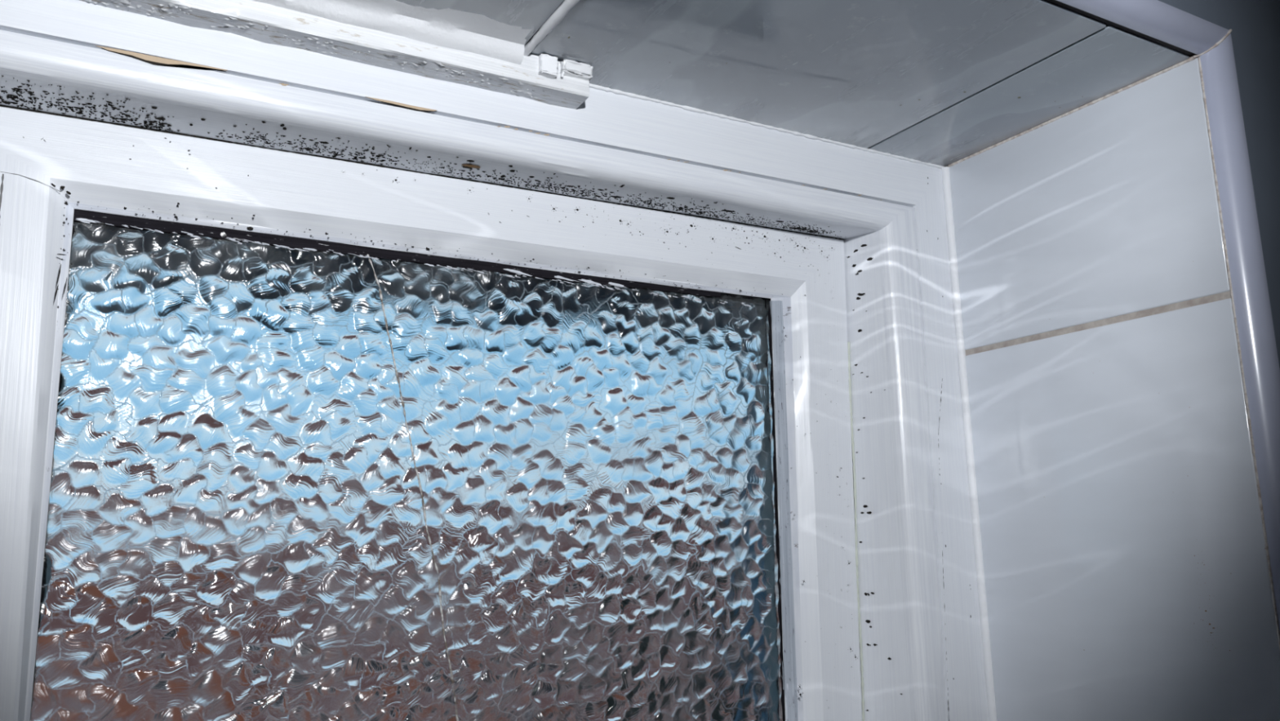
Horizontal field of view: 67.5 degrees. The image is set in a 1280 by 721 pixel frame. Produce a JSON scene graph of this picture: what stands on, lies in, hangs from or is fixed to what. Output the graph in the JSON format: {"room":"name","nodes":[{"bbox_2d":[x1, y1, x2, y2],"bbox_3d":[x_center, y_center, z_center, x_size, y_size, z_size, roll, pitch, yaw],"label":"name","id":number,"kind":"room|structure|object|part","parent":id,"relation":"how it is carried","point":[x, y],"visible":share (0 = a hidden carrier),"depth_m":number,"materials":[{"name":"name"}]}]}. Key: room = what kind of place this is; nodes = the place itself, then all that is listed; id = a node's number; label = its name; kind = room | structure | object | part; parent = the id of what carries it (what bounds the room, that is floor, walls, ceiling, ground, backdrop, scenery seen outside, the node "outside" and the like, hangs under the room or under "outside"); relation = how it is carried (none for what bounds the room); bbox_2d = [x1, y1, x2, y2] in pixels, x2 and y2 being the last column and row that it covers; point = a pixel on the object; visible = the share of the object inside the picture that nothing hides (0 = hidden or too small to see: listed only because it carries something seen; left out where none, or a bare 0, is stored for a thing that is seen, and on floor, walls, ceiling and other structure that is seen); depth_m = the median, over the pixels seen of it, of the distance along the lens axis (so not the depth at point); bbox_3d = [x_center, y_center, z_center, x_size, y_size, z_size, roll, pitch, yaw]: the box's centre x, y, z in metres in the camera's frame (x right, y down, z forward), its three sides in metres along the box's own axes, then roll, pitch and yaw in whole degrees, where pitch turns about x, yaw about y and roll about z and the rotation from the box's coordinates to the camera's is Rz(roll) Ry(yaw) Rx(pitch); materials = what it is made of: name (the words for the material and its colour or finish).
{"room":"bathroom","nodes":[
{"label":"bathroom","id":0,"kind":"room"},
{"bbox_2d":[396,0,1195,166],"bbox_3d":[-0.133,-0.249,0.736,1.060,0.018,0.510,4,-12,-29],"label":"ceiling reveal","id":1,"kind":"structure","parent":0,"point":[941,82],"depth_m":0.77,"materials":[{"name":"grey tile"}]},
{"bbox_2d":[79,0,592,109],"bbox_3d":[-0.310,-0.246,0.613,0.629,0.027,0.065,4,-12,-29],"label":"blind headrail","id":2,"kind":"object","parent":1,"relation":"attached to","point":[479,51],"visible":1,"depth_m":0.69,"materials":[{"name":"paint"}]},
{"bbox_2d":[524,0,579,56],"bbox_3d":[-0.034,-0.258,0.651,0.008,0.008,0.257,4,-12,-29],"label":"cable","id":3,"kind":"structure","parent":1,"relation":"attached to","point":[562,10],"depth_m":0.70,"materials":[{"name":"white plastic"}]},
{"bbox_2d":[589,83,943,168],"bbox_3d":[-0.138,-0.238,0.748,1.050,0.005,0.005,4,-12,-29],"label":"sealant","id":4,"kind":"structure","parent":1,"relation":"attached to","point":[596,86],"depth_m":0.88,"materials":[{"name":"white"}]},
{"bbox_2d":[945,53,1279,720],"bbox_3d":[0.344,0.172,0.931,0.018,0.802,0.511,4,-12,-29],"label":"wall reveal","id":5,"kind":"structure","parent":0,"point":[1126,566],"depth_m":0.82,"materials":[{"name":"white tile"}]},
{"bbox_2d":[941,166,996,720],"bbox_3d":[0.331,0.180,0.937,0.010,0.776,0.009,1,-11,-14],"label":"sealant","id":6,"kind":"structure","parent":5,"relation":"attached to","point":[984,628],"depth_m":0.95,"materials":[{"name":"white"}]},
{"bbox_2d":[947,55,1195,166],"bbox_3d":[0.388,-0.225,0.891,0.004,0.004,0.260,4,-12,-29],"label":"sealant","id":7,"kind":"structure","parent":5,"relation":"attached to","point":[1190,59],"depth_m":0.87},
{"bbox_2d":[1193,29,1231,57],"bbox_3d":[0.463,-0.257,0.774,0.030,0.020,0.008,-5,-11,18],"label":"grout line","id":8,"kind":"structure","parent":5,"relation":"attached to","point":[1216,44],"depth_m":0.77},
{"bbox_2d":[1198,57,1279,648],"bbox_3d":[0.464,0.136,0.709,0.003,0.776,0.003,0,-10,-6],"label":"grout line","id":9,"kind":"structure","parent":5,"relation":"attached to","point":[1199,60],"depth_m":0.73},
{"bbox_2d":[1158,0,1279,368],"bbox_3d":[-0.248,0.604,0.492,3.068,2.401,0.528,4,-12,-29],"label":"wall","id":10,"kind":"structure","parent":0,"point":[1255,24],"depth_m":0.77,"materials":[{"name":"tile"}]},
{"bbox_2d":[0,0,988,720],"bbox_3d":[-0.163,0.159,0.734,1.060,0.785,0.136,4,-12,-29],"label":"window","id":11,"kind":"structure","parent":10,"relation":"in","point":[331,388],"depth_m":0.76,"materials":[{"name":"white paint"}]},
{"bbox_3d":[-0.128,0.183,0.760,0.602,0.548,0.008,4,-12,-29],"label":"glass pane","id":12,"kind":"part","parent":11,"relation":"part of","materials":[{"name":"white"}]},
{"bbox_2d":[1057,0,1229,54],"bbox_3d":[0.005,-0.293,0.516,1.077,0.018,0.018,4,-12,-29],"label":"trim","id":13,"kind":"structure","parent":10,"relation":"attached to","point":[1158,20],"depth_m":0.73,"materials":[{"name":"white plastic"}]},
{"bbox_2d":[1199,32,1279,629],"bbox_3d":[0.475,0.129,0.706,0.018,0.802,0.018,4,-12,-29],"label":"trim","id":14,"kind":"structure","parent":10,"relation":"attached to","point":[1260,359],"depth_m":0.74,"materials":[{"name":"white plastic"}]}
]}

